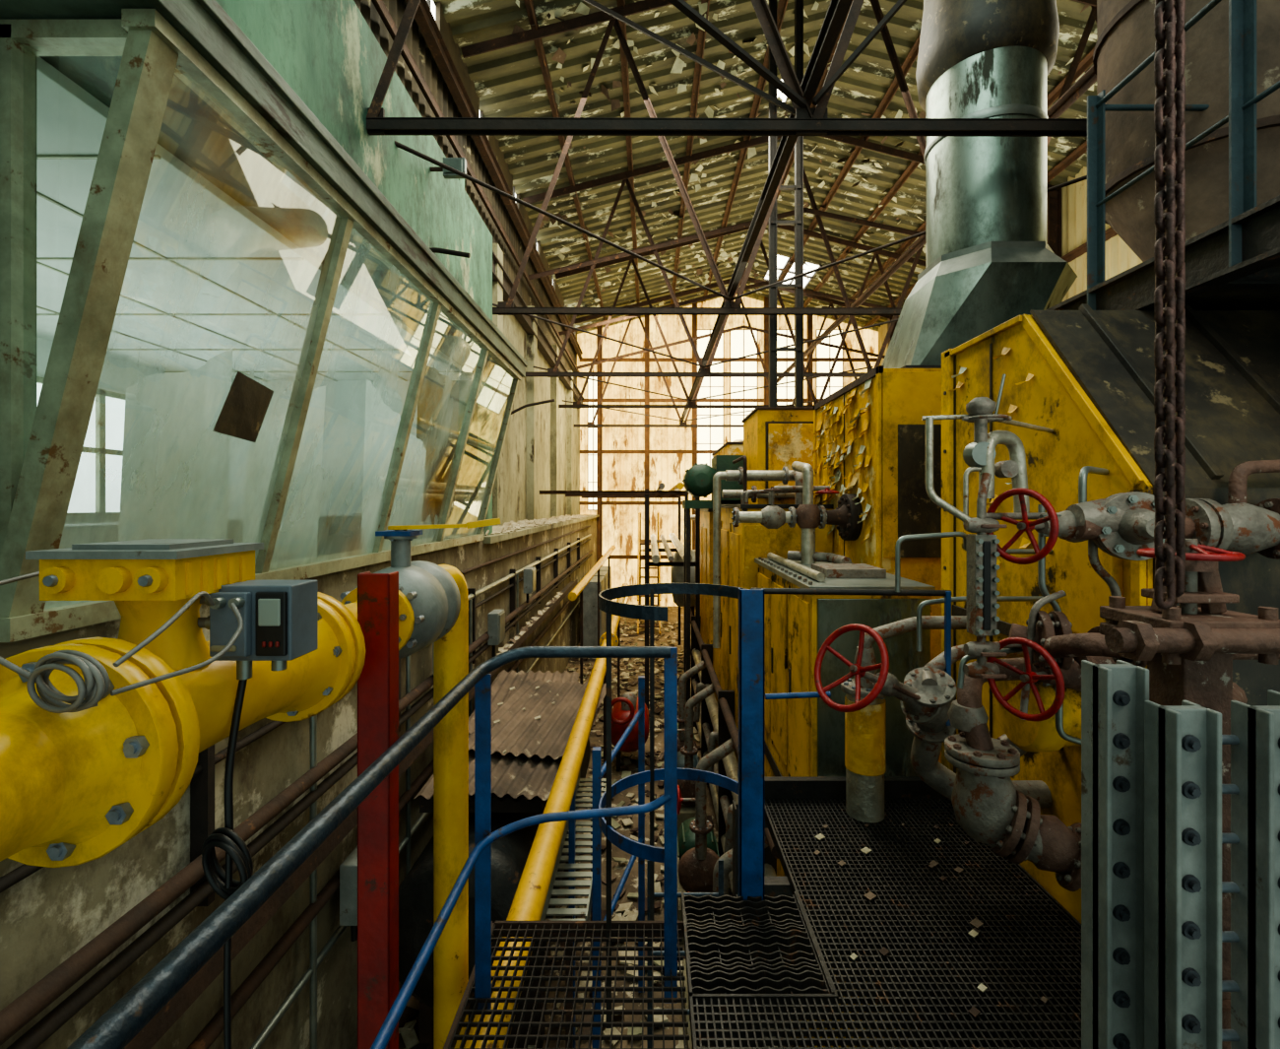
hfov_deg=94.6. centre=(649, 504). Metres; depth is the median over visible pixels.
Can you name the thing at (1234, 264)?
gallery
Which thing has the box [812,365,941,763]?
boiler casing
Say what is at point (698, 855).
pump
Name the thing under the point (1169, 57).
chain
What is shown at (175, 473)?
window blind
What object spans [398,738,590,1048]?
storage tank
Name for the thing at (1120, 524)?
valve
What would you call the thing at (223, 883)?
cable
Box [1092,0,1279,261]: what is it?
storage tank
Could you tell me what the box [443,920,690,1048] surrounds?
platform grating
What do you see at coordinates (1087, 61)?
roof
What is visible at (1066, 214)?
wall
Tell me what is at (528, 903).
pipe
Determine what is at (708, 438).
window
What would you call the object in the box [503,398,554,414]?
wall bracket
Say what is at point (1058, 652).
valve
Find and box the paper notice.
[212,371,273,442]
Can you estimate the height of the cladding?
3.200 m
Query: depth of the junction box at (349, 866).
3.50 m
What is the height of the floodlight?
0.160 m
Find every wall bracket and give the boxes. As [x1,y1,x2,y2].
[429,247,470,257]
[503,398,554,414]
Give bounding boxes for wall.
[0,513,596,1048]
[215,0,492,320]
[447,179,492,535]
[492,243,579,525]
[576,292,878,606]
[878,166,1142,365]
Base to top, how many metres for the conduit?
2.519 m
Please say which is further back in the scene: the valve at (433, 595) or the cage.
the cage
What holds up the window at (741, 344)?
in the wall at (627, 458)
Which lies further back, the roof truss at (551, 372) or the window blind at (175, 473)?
the roof truss at (551, 372)
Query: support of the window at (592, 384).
in the wall at (627, 458)
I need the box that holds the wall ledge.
[482,513,599,543]
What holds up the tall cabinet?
on the floor
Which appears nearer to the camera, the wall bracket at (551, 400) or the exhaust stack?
the exhaust stack
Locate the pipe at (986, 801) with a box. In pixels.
[944,657,1081,891]
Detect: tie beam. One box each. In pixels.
[679,0,852,424]
[776,64,1096,383]
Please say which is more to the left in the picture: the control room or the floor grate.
the control room
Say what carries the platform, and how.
on the floor
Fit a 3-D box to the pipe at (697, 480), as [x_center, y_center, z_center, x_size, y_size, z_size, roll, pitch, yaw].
[0.945,1.550,8.750,0.910,4.500,0.700,0,0,0]
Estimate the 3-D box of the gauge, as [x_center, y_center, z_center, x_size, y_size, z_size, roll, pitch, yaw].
[1.381,0.235,1.991,0.669,0.682,0.117,0,0,-11]
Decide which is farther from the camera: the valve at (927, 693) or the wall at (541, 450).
the wall at (541, 450)
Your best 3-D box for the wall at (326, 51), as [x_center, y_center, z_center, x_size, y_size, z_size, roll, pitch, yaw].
[-2.475,-2.520,2.950,0.950,1.760,9.100,0,0,0]
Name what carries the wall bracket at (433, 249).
attached to the wall at (326, 51)
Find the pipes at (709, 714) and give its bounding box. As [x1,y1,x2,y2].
[690,608,788,1046]
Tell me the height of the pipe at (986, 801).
0.968 m
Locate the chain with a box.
[1153,0,1185,609]
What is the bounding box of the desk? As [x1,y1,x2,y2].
[62,512,362,558]
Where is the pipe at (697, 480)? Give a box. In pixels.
[682,454,743,702]
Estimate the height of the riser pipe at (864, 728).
1.035 m
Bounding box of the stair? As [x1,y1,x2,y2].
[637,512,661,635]
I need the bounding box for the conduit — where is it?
[0,525,592,1048]
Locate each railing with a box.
[66,587,951,1048]
[592,675,644,1047]
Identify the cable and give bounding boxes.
[201,679,253,1048]
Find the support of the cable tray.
on the floor
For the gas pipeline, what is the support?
on the floor
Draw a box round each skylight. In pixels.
[762,253,822,288]
[766,79,787,111]
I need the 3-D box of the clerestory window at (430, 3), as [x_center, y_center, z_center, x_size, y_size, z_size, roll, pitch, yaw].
[-2.740,-6.150,10.775,0.040,0.500,21.250,0,0,0]
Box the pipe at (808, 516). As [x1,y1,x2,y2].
[712,454,838,647]
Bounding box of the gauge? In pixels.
[963,472,1058,678]
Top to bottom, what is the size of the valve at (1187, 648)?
1.540 m
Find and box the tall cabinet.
[582,566,611,658]
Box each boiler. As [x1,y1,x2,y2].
[694,441,743,731]
[713,406,832,762]
[941,304,1279,923]
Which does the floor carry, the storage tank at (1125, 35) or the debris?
the debris
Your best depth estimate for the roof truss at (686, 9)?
4.95 m
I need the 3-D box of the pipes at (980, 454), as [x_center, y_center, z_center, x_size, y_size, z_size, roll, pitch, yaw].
[1.327,0.302,2.223,0.758,1.486,0.577,0,0,0]
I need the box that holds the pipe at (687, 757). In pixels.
[677,683,714,831]
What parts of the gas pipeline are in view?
instrument cable coil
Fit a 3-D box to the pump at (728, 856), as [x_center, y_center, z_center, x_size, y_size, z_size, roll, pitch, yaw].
[0.509,2.929,4.090,0.537,1.742,0.920,0,0,0]
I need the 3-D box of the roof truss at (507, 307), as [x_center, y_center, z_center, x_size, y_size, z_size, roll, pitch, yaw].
[2.900,-5.207,8.216,11.005,5.165,0.162,0,0,0]
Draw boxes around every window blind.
[118,348,232,541]
[361,379,426,550]
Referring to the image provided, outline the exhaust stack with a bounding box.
[881,0,1077,368]
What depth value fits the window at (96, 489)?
5.54 m
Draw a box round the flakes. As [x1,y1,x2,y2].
[512,0,1093,320]
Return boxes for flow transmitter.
[197,579,318,680]
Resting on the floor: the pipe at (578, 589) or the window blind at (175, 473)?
the pipe at (578, 589)
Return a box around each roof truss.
[366,0,1087,136]
[460,0,1096,315]
[522,135,1058,377]
[554,221,926,408]
[574,275,893,427]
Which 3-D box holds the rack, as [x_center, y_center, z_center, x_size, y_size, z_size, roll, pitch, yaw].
[-0.507,1.721,13.150,2.686,4.158,6.900,0,0,0]
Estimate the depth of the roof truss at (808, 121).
4.17 m
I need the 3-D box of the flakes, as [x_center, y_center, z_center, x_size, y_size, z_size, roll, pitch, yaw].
[2.760,-7.119,12.303,10.740,1.592,18.628,0,0,0]
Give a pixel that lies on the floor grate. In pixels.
(733, 944)
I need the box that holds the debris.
[398,620,731,1048]
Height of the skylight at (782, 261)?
0.470 m
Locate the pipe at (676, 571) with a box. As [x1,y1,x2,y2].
[671,514,695,655]
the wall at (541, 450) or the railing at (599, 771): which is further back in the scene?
the wall at (541, 450)
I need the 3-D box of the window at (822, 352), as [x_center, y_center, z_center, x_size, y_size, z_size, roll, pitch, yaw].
[6.700,-3.850,22.000,1.030,5.324,0.060,0,0,0]
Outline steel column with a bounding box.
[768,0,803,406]
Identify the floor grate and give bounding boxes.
[681,891,834,1000]
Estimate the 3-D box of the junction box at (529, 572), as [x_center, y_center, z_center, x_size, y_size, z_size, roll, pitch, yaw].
[-1.772,1.195,8.740,0.135,0.510,0.280,0,0,0]
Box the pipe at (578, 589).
[568,545,615,684]
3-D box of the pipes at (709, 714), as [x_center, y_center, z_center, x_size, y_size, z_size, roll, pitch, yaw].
[0.720,2.850,7.950,0.280,1.900,9.100,0,0,0]
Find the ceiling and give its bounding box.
[432,0,1096,331]
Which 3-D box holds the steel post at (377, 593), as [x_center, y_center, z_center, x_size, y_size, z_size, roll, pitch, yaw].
[-0.680,1.985,1.480,0.160,3.630,0.140,0,0,0]
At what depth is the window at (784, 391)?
22.00 m
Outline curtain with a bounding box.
[416,366,459,533]
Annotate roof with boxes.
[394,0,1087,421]
[414,669,606,812]
[523,0,1095,329]
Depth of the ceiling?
11.44 m
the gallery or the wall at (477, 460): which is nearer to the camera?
the gallery
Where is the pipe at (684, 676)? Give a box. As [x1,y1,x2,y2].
[677,660,705,751]
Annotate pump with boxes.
[677,738,735,944]
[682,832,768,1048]
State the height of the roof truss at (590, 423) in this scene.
5.165 m
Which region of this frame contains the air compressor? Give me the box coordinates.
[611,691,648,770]
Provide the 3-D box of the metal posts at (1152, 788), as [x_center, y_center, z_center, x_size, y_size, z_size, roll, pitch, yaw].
[1.170,0.965,1.125,0.660,1.310,0.250,0,0,0]
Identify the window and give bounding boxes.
[0,8,521,641]
[36,376,125,517]
[426,0,574,326]
[587,376,596,510]
[697,328,724,466]
[729,328,758,441]
[776,328,794,404]
[816,328,843,398]
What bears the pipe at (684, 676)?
on the floor
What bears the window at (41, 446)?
attached to the control room
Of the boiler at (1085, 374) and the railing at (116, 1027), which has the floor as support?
the boiler at (1085, 374)
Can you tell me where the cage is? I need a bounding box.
[598,582,745,1047]
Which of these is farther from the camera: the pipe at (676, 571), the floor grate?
the pipe at (676, 571)
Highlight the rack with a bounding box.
[539,482,700,730]
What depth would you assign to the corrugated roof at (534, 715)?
4.77 m
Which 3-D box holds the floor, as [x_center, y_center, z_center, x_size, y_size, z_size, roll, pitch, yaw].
[1.800,3.900,10.350,14.400,0.200,23.900,0,0,0]
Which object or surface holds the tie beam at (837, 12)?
attached to the roof truss at (686, 9)
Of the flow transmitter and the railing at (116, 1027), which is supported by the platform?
the railing at (116, 1027)
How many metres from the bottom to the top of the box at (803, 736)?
3.400 m
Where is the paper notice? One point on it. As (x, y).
(246, 404)
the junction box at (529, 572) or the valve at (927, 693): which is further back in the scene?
the junction box at (529, 572)
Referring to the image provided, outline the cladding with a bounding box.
[353,0,584,403]
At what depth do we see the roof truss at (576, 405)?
16.16 m
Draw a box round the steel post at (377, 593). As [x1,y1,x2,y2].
[357,571,398,1048]
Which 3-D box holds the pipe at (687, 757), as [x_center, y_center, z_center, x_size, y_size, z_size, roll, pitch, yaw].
[0.509,2.929,7.140,0.537,1.742,0.920,0,0,0]
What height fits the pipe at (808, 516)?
2.117 m
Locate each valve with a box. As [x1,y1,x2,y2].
[339,517,500,658]
[814,623,1052,808]
[986,459,1279,564]
[986,610,1279,720]
[1099,538,1279,1048]
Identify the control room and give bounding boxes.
[0,0,527,541]
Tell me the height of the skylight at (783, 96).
0.178 m
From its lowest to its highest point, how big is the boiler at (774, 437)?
4.950 m
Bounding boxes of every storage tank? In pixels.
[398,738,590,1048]
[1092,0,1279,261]
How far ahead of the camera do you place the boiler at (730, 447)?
9.80 m
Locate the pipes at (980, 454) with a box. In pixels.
[895,374,1121,756]
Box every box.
[339,845,357,941]
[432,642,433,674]
[487,609,505,656]
[523,567,535,602]
[754,550,935,1046]
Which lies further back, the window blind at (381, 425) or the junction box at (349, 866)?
the window blind at (381, 425)
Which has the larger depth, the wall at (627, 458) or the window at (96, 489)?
the wall at (627, 458)
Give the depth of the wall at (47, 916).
2.97 m
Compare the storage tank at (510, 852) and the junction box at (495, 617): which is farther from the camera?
the junction box at (495, 617)
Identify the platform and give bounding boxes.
[689,775,1081,1048]
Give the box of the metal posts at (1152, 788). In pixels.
[1081,659,1279,1048]
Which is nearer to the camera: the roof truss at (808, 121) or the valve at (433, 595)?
the valve at (433, 595)
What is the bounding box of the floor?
[398,605,792,1048]
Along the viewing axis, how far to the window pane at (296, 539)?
3.48 m
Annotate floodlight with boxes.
[429,157,466,179]
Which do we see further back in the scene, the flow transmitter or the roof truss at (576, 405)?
the roof truss at (576, 405)
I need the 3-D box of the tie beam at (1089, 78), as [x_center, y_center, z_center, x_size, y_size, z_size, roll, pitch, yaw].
[4.600,-4.454,10.200,0.100,0.108,23.600,0,0,0]
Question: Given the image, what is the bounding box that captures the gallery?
[1045,0,1279,310]
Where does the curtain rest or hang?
hanging from the control room
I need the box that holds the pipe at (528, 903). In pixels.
[463,582,628,1047]
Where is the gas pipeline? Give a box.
[0,538,468,1048]
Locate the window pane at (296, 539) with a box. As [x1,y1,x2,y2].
[245,385,325,566]
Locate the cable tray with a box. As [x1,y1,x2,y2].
[538,768,606,1047]
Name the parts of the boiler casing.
casing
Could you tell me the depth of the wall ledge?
9.80 m
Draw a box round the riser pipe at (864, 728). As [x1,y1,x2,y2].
[840,615,966,822]

